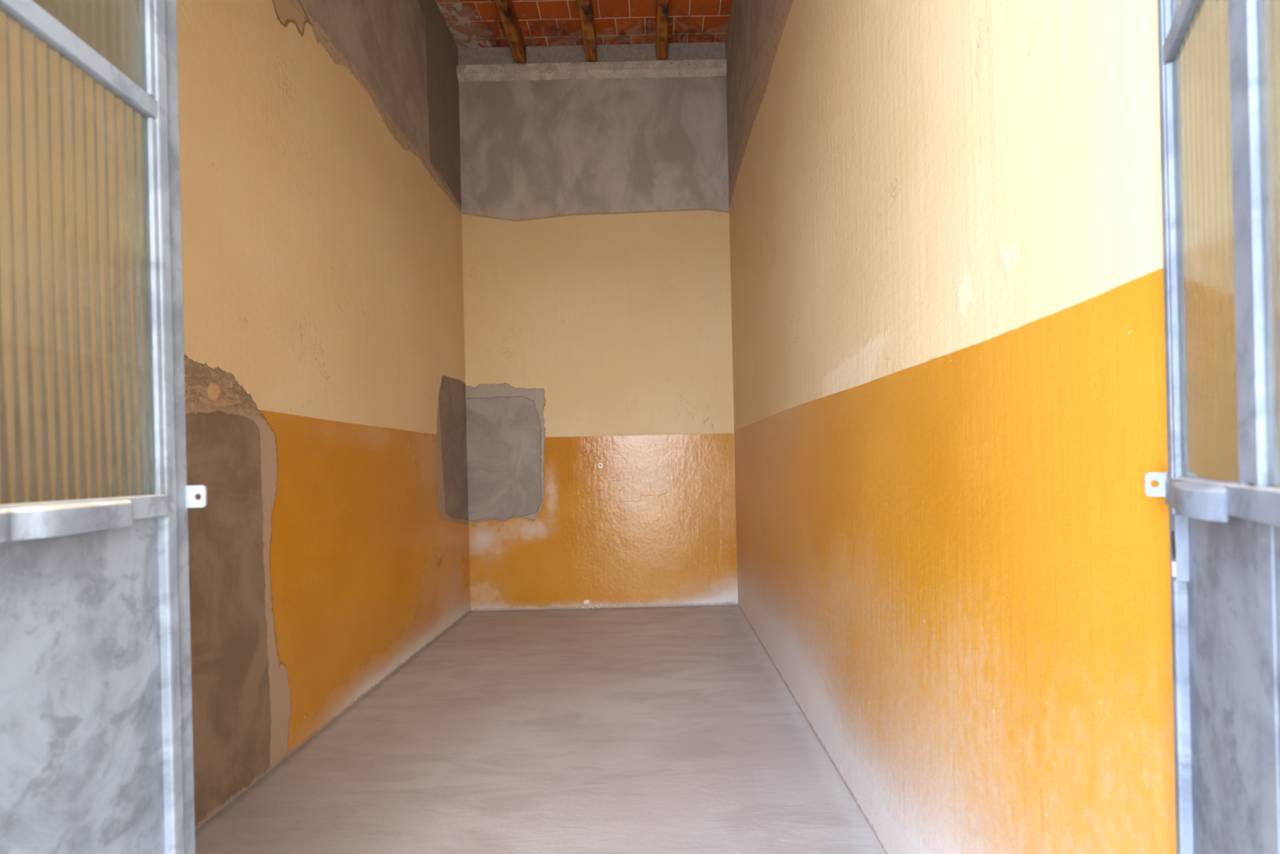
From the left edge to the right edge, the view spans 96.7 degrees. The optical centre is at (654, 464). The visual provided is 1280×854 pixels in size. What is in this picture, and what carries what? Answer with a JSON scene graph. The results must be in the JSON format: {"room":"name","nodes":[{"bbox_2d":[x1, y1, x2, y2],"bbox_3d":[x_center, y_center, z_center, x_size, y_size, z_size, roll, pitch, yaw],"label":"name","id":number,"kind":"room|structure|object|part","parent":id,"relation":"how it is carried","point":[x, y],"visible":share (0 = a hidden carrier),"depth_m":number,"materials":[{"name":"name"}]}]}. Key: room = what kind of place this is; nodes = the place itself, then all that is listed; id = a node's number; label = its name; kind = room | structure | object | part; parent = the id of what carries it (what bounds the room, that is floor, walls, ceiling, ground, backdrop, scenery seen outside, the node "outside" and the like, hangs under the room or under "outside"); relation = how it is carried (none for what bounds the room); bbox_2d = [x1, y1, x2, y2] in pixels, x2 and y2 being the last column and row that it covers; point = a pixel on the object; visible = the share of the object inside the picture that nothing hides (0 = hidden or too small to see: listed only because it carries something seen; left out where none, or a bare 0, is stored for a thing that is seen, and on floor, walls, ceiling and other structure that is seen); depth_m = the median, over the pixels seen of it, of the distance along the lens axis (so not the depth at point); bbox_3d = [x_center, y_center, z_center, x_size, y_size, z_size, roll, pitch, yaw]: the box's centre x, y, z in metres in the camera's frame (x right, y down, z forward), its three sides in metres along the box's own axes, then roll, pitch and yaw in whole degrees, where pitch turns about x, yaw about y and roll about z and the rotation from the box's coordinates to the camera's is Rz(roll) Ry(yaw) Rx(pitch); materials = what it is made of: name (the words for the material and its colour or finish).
{"room":"empty storage room","nodes":[
{"label":"empty storage room","id":0,"kind":"room"},
{"bbox_2d":[176,0,471,830],"bbox_3d":[-1.679,-1.139,2.525,0.156,4.753,4.550,-1,0,0],"label":"wall","id":1,"kind":"structure","parent":0,"point":[320,144],"depth_m":2.66,"materials":[{"name":"paint"}]},
{"bbox_2d":[195,604,885,853],"bbox_3d":[-0.423,1.270,1.175,2.558,0.120,7.550,-1,0,0],"label":"floor","id":2,"kind":"structure","parent":0,"point":[651,730],"depth_m":2.35,"materials":[{"name":"grey concrete"}]},
{"bbox_2d":[435,0,732,48],"bbox_3d":[-0.534,-3.617,2.465,2.558,0.150,4.970,-1,0,0],"label":"ceiling","id":3,"kind":"structure","parent":0,"point":[470,23],"depth_m":4.55,"materials":[{"name":"brick"}]},
{"bbox_2d":[494,0,525,62],"bbox_3d":[-1.120,-3.443,2.507,0.094,0.169,4.515,-1,0,0],"label":"rafter","id":4,"kind":"object","parent":3,"relation":"attached to","point":[506,10],"visible":1,"depth_m":4.43,"materials":[{"name":"brown wood"}]},
{"bbox_2d":[577,0,597,62],"bbox_3d":[-0.524,-3.457,2.507,0.102,0.169,4.515,-1,0,0],"label":"rafter","id":5,"kind":"object","parent":3,"relation":"attached to","point":[585,7],"visible":1,"depth_m":4.41,"materials":[{"name":"brown wood"}]},
{"bbox_2d":[656,0,669,59],"bbox_3d":[0.061,-3.470,2.507,0.099,0.169,4.515,-1,0,0],"label":"rafter","id":6,"kind":"object","parent":3,"relation":"attached to","point":[662,6],"visible":1,"depth_m":4.43,"materials":[{"name":"brown wood"}]},
{"bbox_2d":[457,41,737,610],"bbox_3d":[-0.479,-1.166,4.872,2.258,4.753,0.156,-1,0,0],"label":"wall","id":7,"kind":"structure","parent":0,"point":[595,211],"depth_m":4.80,"materials":[{"name":"paint"}]},
{"bbox_2d":[583,600,590,604],"bbox_3d":[-0.573,1.158,4.791,0.054,0.041,0.018,-1,0,0],"label":"lump","id":8,"kind":"object","parent":7,"relation":"attached to","point":[585,602],"visible":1,"depth_m":4.79,"materials":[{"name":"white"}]},
{"bbox_2d":[456,58,726,82],"bbox_3d":[-0.527,-3.310,4.773,2.258,0.117,0.052,-1,0,0],"label":"trim","id":9,"kind":"structure","parent":7,"relation":"attached to","point":[686,68],"depth_m":4.75,"materials":[{"name":"grey concrete"}]},
{"bbox_2d":[724,0,1176,853],"bbox_3d":[0.722,-1.193,2.525,0.156,4.753,4.550,-1,0,0],"label":"wall","id":10,"kind":"structure","parent":0,"point":[947,283],"depth_m":1.25,"materials":[{"name":"paint"}]},
{"bbox_3d":[-0.479,-1.166,0.190,2.258,4.753,0.120,-1,0,0],"label":"wall","id":11,"kind":"structure","parent":0,"visible":0},
{"bbox_2d":[0,0,206,853],"bbox_3d":[-0.639,-0.075,0.531,0.052,2.540,0.540,-1,0,-4],"label":"door","id":12,"kind":"structure","parent":11,"relation":"in","point":[96,749],"depth_m":0.66,"materials":[{"name":"grey paint"}]},
{"bbox_3d":[-0.626,0.044,0.568,0.016,0.005,0.252,-1,0,-4],"label":"handle","id":13,"kind":"part","parent":12,"relation":"part of","materials":[{"name":"grey metal"}]},
{"bbox_3d":[-0.655,-0.208,0.642,0.005,0.494,0.222,-1,0,-4],"label":"glass pane","id":14,"kind":"part","parent":12,"relation":"part of","materials":[{"name":"white"}]},
{"bbox_3d":[-0.657,-0.472,0.531,0.027,0.025,0.450,-1,0,-4],"label":"rail","id":15,"kind":"part","parent":12,"relation":"part of","materials":[{"name":"grey metal"}]},
{"bbox_3d":[-0.631,0.629,0.530,0.004,1.130,0.448,-1,0,-4],"label":"sheet panel","id":16,"kind":"part","parent":12,"relation":"part of","materials":[{"name":"grey metal"}]},
{"bbox_3d":[-0.643,0.054,0.532,0.030,0.028,0.450,-1,0,-4],"label":"lock rail","id":17,"kind":"part","parent":12,"relation":"part of","materials":[{"name":"grey metal"}]},
{"bbox_3d":[-0.667,-0.721,0.642,0.005,0.467,0.222,-1,0,-4],"label":"glass pane","id":18,"kind":"part","parent":12,"relation":"part of","materials":[{"name":"white"}]},
{"bbox_2d":[1144,0,1279,853],"bbox_3d":[0.520,-0.102,0.500,0.052,2.540,0.540,-1,0,31],"label":"door","id":19,"kind":"structure","parent":11,"relation":"in","point":[1219,60],"depth_m":0.56,"materials":[{"name":"grey paint"}]},
{"bbox_3d":[0.566,-0.749,0.594,0.005,0.467,0.222,-1,0,31],"label":"glass pane","id":20,"kind":"part","parent":19,"relation":"part of","materials":[{"name":"white"}]},
{"bbox_3d":[0.638,0.101,0.689,0.014,0.080,0.012,-1,0,31],"label":"lock plate","id":21,"kind":"part","parent":19,"relation":"part of","materials":[{"name":"grey paint"}]},
{"bbox_3d":[0.518,-0.498,0.497,0.027,0.025,0.450,-1,0,31],"label":"rail","id":22,"kind":"part","parent":19,"relation":"part of","materials":[{"name":"grey metal"}]},
{"bbox_3d":[0.587,0.020,0.633,0.026,0.010,0.247,-1,0,31],"label":"handle","id":23,"kind":"part","parent":19,"relation":"part of","materials":[{"name":"grey metal"}]},
{"bbox_3d":[0.578,-0.233,0.594,0.005,0.500,0.222,-1,0,31],"label":"glass pane","id":24,"kind":"part","parent":19,"relation":"part of","materials":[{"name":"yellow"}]},
{"bbox_3d":[0.529,0.033,0.498,0.030,0.028,0.450,-1,0,31],"label":"lock rail","id":25,"kind":"part","parent":19,"relation":"part of","materials":[{"name":"grey metal"}]},
{"bbox_3d":[0.542,0.603,0.496,0.004,1.130,0.448,-1,0,31],"label":"sheet panel","id":26,"kind":"part","parent":19,"relation":"part of","materials":[{"name":"grey metal"}]},
{"bbox_3d":[0.455,-0.230,0.389,0.005,0.500,0.196,-1,0,31],"label":"glass pane","id":27,"kind":"part","parent":19,"relation":"part of","materials":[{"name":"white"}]}
]}

